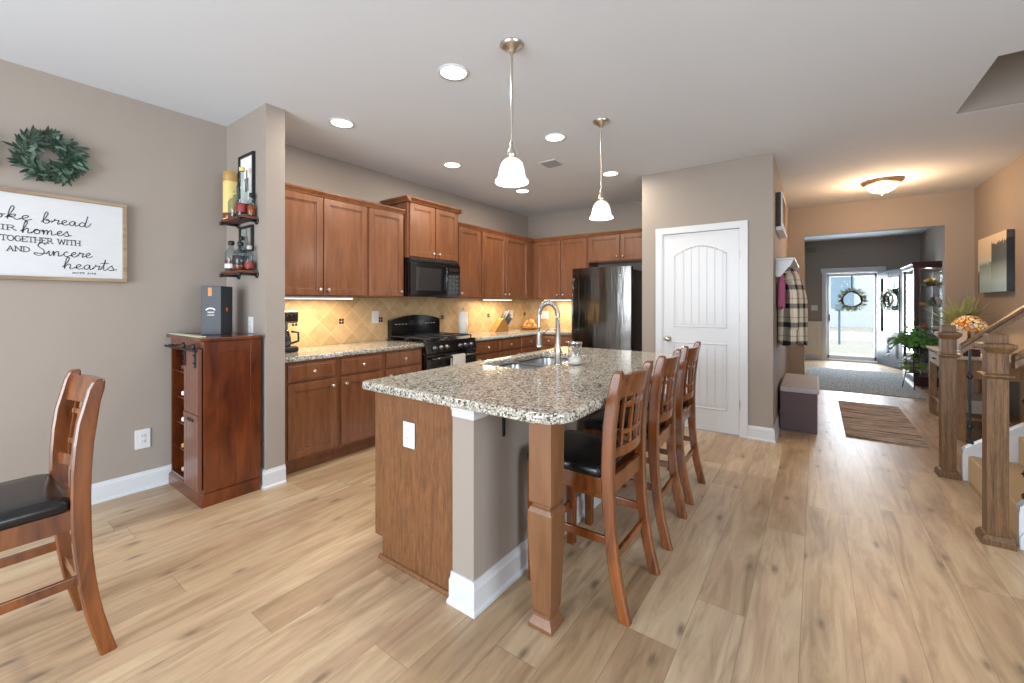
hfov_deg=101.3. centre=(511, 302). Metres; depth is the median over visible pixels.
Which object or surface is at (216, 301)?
gift box
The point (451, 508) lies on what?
kitchen island
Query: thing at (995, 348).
newel post
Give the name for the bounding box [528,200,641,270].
wall
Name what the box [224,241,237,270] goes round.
bottle
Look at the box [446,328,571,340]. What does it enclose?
countertop
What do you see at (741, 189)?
wall
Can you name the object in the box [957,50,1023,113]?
wall
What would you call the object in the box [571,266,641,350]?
refrigerator
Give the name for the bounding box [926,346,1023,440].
console table
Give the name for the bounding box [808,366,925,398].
entry rug
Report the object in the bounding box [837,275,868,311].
twig wreath
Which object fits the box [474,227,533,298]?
upper cabinet
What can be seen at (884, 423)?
runner rug
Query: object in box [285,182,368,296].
upper cabinet
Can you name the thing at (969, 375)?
baluster
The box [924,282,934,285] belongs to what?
bowl
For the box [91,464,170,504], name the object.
baseboard
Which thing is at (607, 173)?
recessed light
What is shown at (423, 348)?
oven
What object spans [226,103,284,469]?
wall
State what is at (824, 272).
trim
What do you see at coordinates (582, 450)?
seat cushion
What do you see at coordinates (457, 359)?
dish towel
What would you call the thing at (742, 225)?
trim
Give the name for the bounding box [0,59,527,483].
wall
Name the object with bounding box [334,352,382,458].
base cabinet
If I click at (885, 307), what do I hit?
twig wreath
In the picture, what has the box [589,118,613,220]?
pendant lamp
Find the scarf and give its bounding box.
[777,274,784,309]
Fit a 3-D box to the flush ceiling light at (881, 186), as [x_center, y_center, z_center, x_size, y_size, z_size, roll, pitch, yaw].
[4.317,-1.337,4.899,0.384,0.165,0.384,0,0,36]
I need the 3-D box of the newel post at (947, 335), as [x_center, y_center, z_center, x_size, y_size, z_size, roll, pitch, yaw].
[3.317,0.746,3.197,0.132,1.149,0.132,0,0,36]
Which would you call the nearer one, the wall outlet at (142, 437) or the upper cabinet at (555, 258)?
the wall outlet at (142, 437)
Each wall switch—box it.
[372,311,378,322]
[541,311,548,318]
[811,305,817,309]
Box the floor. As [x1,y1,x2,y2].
[0,359,1023,682]
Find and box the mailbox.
[834,303,843,343]
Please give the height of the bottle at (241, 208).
0.360 m
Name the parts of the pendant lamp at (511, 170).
rod, lamp shade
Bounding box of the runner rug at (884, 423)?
[838,400,929,447]
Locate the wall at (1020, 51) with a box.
[997,51,1023,57]
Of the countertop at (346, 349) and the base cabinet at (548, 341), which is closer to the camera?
the countertop at (346, 349)
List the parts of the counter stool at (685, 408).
seat frame, leg, rail, crest rail, leg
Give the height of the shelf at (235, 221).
0.053 m
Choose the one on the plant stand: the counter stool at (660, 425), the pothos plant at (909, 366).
the pothos plant at (909, 366)
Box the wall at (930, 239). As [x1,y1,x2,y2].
[920,227,941,364]
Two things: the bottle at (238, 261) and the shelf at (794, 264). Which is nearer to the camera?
the bottle at (238, 261)
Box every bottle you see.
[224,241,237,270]
[232,242,248,269]
[236,167,247,213]
[244,245,253,268]
[247,193,254,215]
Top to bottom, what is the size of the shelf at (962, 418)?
0.025 m
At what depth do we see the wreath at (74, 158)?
2.57 m
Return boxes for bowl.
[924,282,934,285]
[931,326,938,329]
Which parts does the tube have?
tube lid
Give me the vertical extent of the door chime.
0.120 m
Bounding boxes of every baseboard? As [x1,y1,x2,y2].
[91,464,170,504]
[260,464,286,489]
[748,425,775,442]
[773,409,779,441]
[805,354,928,369]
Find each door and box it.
[663,229,740,434]
[827,272,876,360]
[877,269,902,368]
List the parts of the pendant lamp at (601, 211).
rod, lamp shade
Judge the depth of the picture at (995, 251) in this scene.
4.44 m
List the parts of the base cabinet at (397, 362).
door, drawer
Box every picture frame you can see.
[238,151,254,205]
[239,224,253,252]
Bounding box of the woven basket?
[520,326,537,329]
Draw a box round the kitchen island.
[375,357,684,636]
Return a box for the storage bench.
[780,373,818,433]
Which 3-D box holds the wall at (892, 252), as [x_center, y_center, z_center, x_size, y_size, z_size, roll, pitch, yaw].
[7.546,-0.050,9.444,2.590,2.740,0.150,0,0,36]
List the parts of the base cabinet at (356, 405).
drawer, door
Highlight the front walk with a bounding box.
[829,331,873,342]
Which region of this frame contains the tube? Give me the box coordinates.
[223,170,236,218]
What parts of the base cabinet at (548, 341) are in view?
door, drawer, drawer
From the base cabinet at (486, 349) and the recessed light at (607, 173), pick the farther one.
the base cabinet at (486, 349)
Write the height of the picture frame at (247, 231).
0.195 m
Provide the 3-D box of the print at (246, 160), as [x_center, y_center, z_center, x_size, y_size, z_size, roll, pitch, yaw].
[-1.985,-0.912,3.150,0.214,0.359,0.008,0,0,36]
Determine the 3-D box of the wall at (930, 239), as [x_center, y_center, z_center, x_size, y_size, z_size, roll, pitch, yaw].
[7.303,-0.050,7.003,0.120,2.740,4.390,0,0,36]
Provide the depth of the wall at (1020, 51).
3.92 m
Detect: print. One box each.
[241,155,251,203]
[241,228,249,249]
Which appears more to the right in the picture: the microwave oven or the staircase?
the staircase
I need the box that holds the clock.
[961,349,980,356]
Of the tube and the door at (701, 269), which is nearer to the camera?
the tube
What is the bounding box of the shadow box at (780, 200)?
[776,192,786,238]
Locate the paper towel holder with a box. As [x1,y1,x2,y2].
[457,308,467,334]
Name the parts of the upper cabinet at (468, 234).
door, crown moulding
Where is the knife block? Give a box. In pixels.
[489,311,511,331]
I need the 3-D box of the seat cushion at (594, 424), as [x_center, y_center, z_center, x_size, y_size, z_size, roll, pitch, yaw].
[0.700,0.721,2.578,0.390,0.052,0.430,0,0,33]
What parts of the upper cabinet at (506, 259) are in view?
door, crown moulding, door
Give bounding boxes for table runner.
[169,333,205,337]
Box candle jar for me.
[567,341,581,364]
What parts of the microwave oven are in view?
door, handle, control panel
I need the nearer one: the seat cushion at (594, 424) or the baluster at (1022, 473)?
the baluster at (1022, 473)
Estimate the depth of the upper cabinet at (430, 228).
4.63 m
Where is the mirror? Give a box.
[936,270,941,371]
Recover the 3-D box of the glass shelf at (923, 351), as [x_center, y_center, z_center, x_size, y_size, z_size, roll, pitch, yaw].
[6.907,0.816,7.005,0.385,0.008,0.970,0,0,36]
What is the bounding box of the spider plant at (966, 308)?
[916,290,989,348]
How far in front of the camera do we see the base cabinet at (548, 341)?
5.94 m
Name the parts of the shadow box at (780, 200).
box frame, woven panel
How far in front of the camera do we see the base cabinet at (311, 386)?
3.32 m
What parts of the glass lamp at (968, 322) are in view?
lamp shade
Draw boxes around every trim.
[655,220,747,437]
[805,321,919,358]
[821,266,885,363]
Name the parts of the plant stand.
leg, leg, leg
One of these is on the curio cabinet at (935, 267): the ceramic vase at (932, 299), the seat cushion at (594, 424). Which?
the ceramic vase at (932, 299)
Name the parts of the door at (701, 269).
knob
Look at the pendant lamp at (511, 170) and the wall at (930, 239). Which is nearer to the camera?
the pendant lamp at (511, 170)
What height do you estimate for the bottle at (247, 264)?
0.180 m
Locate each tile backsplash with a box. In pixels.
[285,297,527,346]
[528,299,571,328]
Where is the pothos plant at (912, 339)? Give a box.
[885,320,938,354]
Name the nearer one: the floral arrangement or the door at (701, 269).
the door at (701, 269)
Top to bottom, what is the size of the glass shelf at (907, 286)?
0.008 m
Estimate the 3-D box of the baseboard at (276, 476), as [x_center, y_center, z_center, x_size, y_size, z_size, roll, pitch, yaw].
[-1.984,1.255,3.223,0.706,0.130,0.156,0,0,36]
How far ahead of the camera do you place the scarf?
4.21 m
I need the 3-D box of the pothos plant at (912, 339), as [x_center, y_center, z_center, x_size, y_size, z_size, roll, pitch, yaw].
[6.085,0.547,6.367,0.667,0.575,0.649,0,0,36]
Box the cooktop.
[386,336,474,344]
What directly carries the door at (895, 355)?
in the wall at (892, 252)
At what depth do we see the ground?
13.45 m
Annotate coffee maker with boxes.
[285,311,298,352]
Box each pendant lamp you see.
[495,37,528,186]
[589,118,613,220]
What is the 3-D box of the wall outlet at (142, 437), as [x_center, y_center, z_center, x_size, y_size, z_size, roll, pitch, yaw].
[-2.603,0.960,2.961,0.010,0.135,0.085,0,0,36]
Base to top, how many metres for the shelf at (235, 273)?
0.053 m
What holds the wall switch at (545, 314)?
attached to the tile backsplash at (565, 307)
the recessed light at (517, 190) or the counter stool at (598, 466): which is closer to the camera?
the counter stool at (598, 466)
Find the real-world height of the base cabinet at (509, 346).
0.868 m
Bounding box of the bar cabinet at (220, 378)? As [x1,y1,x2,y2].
[164,332,261,508]
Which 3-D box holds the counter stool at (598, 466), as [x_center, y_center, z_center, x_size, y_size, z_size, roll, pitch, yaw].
[0.395,0.802,2.029,0.511,1.035,0.430,0,0,36]
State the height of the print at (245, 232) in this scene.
0.159 m
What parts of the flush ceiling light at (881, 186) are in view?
lamp shade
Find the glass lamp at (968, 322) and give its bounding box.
[951,313,987,352]
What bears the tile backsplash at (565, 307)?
attached to the wall at (627, 215)
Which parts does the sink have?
bowl, bowl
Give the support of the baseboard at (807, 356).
attached to the wall at (930, 239)
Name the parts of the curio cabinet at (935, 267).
crown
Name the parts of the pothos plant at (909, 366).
pot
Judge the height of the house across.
8.650 m
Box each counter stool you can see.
[0,369,116,655]
[527,360,660,626]
[584,349,687,551]
[619,341,705,505]
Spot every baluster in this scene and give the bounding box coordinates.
[966,350,973,443]
[1021,398,1023,498]
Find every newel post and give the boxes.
[934,325,962,480]
[974,333,1017,551]
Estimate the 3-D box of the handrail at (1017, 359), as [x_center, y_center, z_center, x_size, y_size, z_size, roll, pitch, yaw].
[3.687,-0.619,1.572,2.400,1.948,0.068,0,0,36]
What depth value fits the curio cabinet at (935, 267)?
6.96 m
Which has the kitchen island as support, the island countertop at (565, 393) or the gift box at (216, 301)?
the island countertop at (565, 393)
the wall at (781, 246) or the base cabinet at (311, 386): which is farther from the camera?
the wall at (781, 246)
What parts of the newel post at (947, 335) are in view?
moulding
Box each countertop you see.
[285,340,423,362]
[362,346,690,424]
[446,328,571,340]
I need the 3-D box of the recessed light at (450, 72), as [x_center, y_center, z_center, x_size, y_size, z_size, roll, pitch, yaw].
[-0.361,-1.417,2.588,0.196,0.006,0.196,0,0,36]
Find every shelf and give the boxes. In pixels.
[219,215,258,228]
[219,270,258,278]
[775,257,798,267]
[906,348,928,354]
[907,286,941,287]
[931,394,1019,424]
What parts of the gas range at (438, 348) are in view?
oven door, control panel, handle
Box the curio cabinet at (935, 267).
[900,261,941,386]
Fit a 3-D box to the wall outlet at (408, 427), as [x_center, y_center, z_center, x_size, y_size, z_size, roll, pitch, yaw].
[-0.503,0.645,2.046,0.082,0.125,0.010,0,0,36]
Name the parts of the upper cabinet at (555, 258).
door, crown moulding, door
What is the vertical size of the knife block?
0.296 m
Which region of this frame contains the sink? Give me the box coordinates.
[496,356,567,368]
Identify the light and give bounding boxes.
[285,296,352,298]
[328,118,354,128]
[437,63,468,80]
[443,162,461,167]
[515,189,529,192]
[544,133,565,141]
[544,299,571,300]
[602,171,619,176]
[861,176,904,194]
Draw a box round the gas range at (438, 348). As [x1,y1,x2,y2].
[386,315,476,370]
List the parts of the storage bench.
lid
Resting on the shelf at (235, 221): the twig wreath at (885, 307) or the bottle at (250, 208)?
the bottle at (250, 208)
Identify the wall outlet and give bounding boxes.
[135,428,149,449]
[248,317,252,332]
[403,421,414,448]
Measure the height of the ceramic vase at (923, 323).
0.140 m
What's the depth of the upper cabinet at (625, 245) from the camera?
5.69 m
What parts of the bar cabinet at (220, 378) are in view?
sliding rail, barn door, panel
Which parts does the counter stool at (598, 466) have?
leg, leg, seat frame, leg, rail, crest rail, leg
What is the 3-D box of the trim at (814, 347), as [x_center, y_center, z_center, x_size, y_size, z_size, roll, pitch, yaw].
[7.492,0.875,9.369,2.350,0.890,0.035,0,0,36]
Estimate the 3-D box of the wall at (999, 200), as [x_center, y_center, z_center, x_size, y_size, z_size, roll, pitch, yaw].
[5.750,-0.050,3.381,2.150,2.740,3.020,0,0,36]
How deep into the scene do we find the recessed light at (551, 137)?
3.60 m
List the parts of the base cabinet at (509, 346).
drawer, door, drawer, door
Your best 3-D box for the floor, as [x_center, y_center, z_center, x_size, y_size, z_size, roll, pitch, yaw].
[2.543,1.350,3.684,8.000,0.060,15.550,0,0,36]
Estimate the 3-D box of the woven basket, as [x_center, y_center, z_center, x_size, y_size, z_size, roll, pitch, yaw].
[0.267,0.387,6.473,0.300,0.045,0.300,0,0,36]
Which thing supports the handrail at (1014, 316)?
on the baluster
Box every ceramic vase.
[919,321,927,329]
[928,297,935,305]
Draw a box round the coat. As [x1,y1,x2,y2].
[778,267,807,345]
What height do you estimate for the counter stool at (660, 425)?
1.035 m
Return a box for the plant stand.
[901,346,924,389]
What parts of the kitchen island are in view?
shoe moulding, panel, cap moulding, baseboard, support post, support post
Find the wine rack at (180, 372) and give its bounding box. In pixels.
[177,369,183,450]
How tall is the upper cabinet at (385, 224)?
0.920 m
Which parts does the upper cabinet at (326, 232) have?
door, crown moulding, door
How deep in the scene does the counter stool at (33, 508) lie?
1.54 m
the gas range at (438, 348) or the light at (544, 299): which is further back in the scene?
the light at (544, 299)
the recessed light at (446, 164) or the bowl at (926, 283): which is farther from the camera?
the bowl at (926, 283)
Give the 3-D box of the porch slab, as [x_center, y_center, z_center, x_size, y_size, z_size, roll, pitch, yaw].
[8.362,1.355,10.273,4.500,0.030,1.950,0,0,36]
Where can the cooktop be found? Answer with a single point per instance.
(455, 339)
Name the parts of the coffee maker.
handle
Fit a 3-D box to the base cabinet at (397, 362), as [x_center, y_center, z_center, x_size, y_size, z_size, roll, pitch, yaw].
[-1.274,0.886,4.232,0.653,0.868,0.467,0,0,36]
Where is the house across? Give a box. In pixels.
[829,276,873,327]
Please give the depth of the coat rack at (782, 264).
4.20 m
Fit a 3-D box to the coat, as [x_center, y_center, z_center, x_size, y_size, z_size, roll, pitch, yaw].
[2.926,0.036,4.375,0.254,0.807,0.459,0,0,36]
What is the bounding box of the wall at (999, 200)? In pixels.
[975,154,1023,418]
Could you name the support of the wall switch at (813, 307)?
attached to the wall at (892, 252)
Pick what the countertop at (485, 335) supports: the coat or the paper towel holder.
the paper towel holder
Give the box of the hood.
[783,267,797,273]
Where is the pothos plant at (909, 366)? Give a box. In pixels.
[898,350,926,371]
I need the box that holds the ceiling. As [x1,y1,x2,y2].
[0,0,1023,241]
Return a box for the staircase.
[961,422,1023,549]
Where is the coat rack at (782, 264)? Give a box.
[775,257,798,277]
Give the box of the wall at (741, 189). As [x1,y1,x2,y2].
[642,153,773,427]
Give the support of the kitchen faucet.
on the island countertop at (565, 393)
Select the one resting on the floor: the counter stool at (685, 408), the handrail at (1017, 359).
the counter stool at (685, 408)
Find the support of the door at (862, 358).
in the wall at (892, 252)
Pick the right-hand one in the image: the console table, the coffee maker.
the console table
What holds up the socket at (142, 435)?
attached to the wall outlet at (142, 437)
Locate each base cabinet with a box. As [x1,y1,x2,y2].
[285,357,337,474]
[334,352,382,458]
[383,347,421,376]
[474,339,496,360]
[497,334,539,357]
[540,334,571,349]
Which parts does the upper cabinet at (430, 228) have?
crown moulding, door, crown moulding, door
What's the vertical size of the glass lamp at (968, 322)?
0.409 m
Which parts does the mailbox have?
post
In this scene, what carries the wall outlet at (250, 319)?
attached to the wall at (261, 131)
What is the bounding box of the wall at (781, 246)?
[774,158,788,423]
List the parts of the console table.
leg, drawer, leg, leg, leg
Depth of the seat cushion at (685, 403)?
3.01 m
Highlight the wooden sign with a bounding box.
[0,187,126,282]
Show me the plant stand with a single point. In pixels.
(920, 347)
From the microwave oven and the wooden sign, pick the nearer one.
the wooden sign
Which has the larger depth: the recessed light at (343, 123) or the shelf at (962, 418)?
the shelf at (962, 418)
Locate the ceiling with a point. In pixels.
(843, 95)
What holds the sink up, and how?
in the island countertop at (565, 393)
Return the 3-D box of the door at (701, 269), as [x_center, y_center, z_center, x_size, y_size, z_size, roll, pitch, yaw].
[1.934,0.288,4.332,0.753,2.040,0.115,0,0,36]
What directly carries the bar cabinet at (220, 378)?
on the floor
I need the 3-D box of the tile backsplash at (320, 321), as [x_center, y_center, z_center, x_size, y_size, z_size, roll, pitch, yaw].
[-0.971,0.140,5.214,0.011,0.539,4.208,0,0,36]
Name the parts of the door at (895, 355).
glass moulding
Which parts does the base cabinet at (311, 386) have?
drawer, door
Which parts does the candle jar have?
lid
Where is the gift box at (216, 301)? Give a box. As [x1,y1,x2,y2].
[201,286,231,334]
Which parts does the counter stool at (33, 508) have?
seat frame, rail, leg, crest rail, leg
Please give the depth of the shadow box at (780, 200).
4.22 m
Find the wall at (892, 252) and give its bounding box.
[805,234,919,322]
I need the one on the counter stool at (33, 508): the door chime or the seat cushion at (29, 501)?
the seat cushion at (29, 501)
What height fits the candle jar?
0.151 m
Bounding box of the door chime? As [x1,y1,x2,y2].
[808,247,815,252]
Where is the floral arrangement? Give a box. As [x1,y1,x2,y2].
[919,277,938,285]
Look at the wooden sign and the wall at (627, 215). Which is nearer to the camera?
the wooden sign
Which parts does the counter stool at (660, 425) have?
leg, seat frame, leg, rail, crest rail, leg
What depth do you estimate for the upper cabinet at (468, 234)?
5.25 m
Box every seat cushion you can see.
[0,474,69,530]
[528,430,633,476]
[584,408,665,437]
[619,392,687,411]
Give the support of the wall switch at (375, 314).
attached to the tile backsplash at (320, 321)
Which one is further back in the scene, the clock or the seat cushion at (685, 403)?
the clock
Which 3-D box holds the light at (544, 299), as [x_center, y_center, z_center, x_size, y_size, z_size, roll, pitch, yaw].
[0.687,-0.044,6.330,0.450,0.022,0.060,0,0,36]
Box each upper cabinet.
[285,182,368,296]
[367,202,405,297]
[380,195,464,262]
[436,222,481,298]
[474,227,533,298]
[534,233,597,298]
[587,227,641,264]
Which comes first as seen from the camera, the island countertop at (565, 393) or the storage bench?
the island countertop at (565, 393)
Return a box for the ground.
[829,327,873,354]
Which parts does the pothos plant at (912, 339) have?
pot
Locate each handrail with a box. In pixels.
[959,305,1023,353]
[1011,349,1023,368]
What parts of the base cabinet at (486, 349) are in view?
drawer, door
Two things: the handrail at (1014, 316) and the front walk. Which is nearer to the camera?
the handrail at (1014, 316)
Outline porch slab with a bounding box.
[829,352,873,356]
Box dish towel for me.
[451,353,465,365]
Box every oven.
[404,257,459,296]
[422,347,471,370]
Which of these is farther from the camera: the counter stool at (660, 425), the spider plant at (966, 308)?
the spider plant at (966, 308)
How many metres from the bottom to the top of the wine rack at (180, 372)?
0.567 m
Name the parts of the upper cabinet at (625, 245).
door, crown moulding, door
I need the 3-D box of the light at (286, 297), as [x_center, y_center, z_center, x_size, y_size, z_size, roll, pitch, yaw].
[-1.734,-0.044,3.761,0.060,0.022,0.660,0,0,36]
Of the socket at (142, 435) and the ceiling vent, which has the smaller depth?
the socket at (142, 435)
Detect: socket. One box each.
[140,433,145,442]
[406,427,410,440]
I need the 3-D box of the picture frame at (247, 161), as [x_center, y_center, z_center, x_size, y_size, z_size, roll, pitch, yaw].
[-1.988,-0.912,3.145,0.250,0.395,0.020,0,0,36]
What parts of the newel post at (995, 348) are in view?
moulding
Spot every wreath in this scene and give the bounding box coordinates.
[2,125,91,186]
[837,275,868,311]
[879,273,893,312]
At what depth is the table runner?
2.84 m
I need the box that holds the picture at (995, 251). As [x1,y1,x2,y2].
[978,229,1013,292]
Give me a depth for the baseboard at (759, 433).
4.02 m
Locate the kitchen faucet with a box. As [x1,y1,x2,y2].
[536,300,562,364]
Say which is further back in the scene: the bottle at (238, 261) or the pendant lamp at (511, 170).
the bottle at (238, 261)
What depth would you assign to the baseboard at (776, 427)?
4.24 m
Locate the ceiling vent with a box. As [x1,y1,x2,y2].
[539,159,563,167]
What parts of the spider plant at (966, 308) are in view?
pot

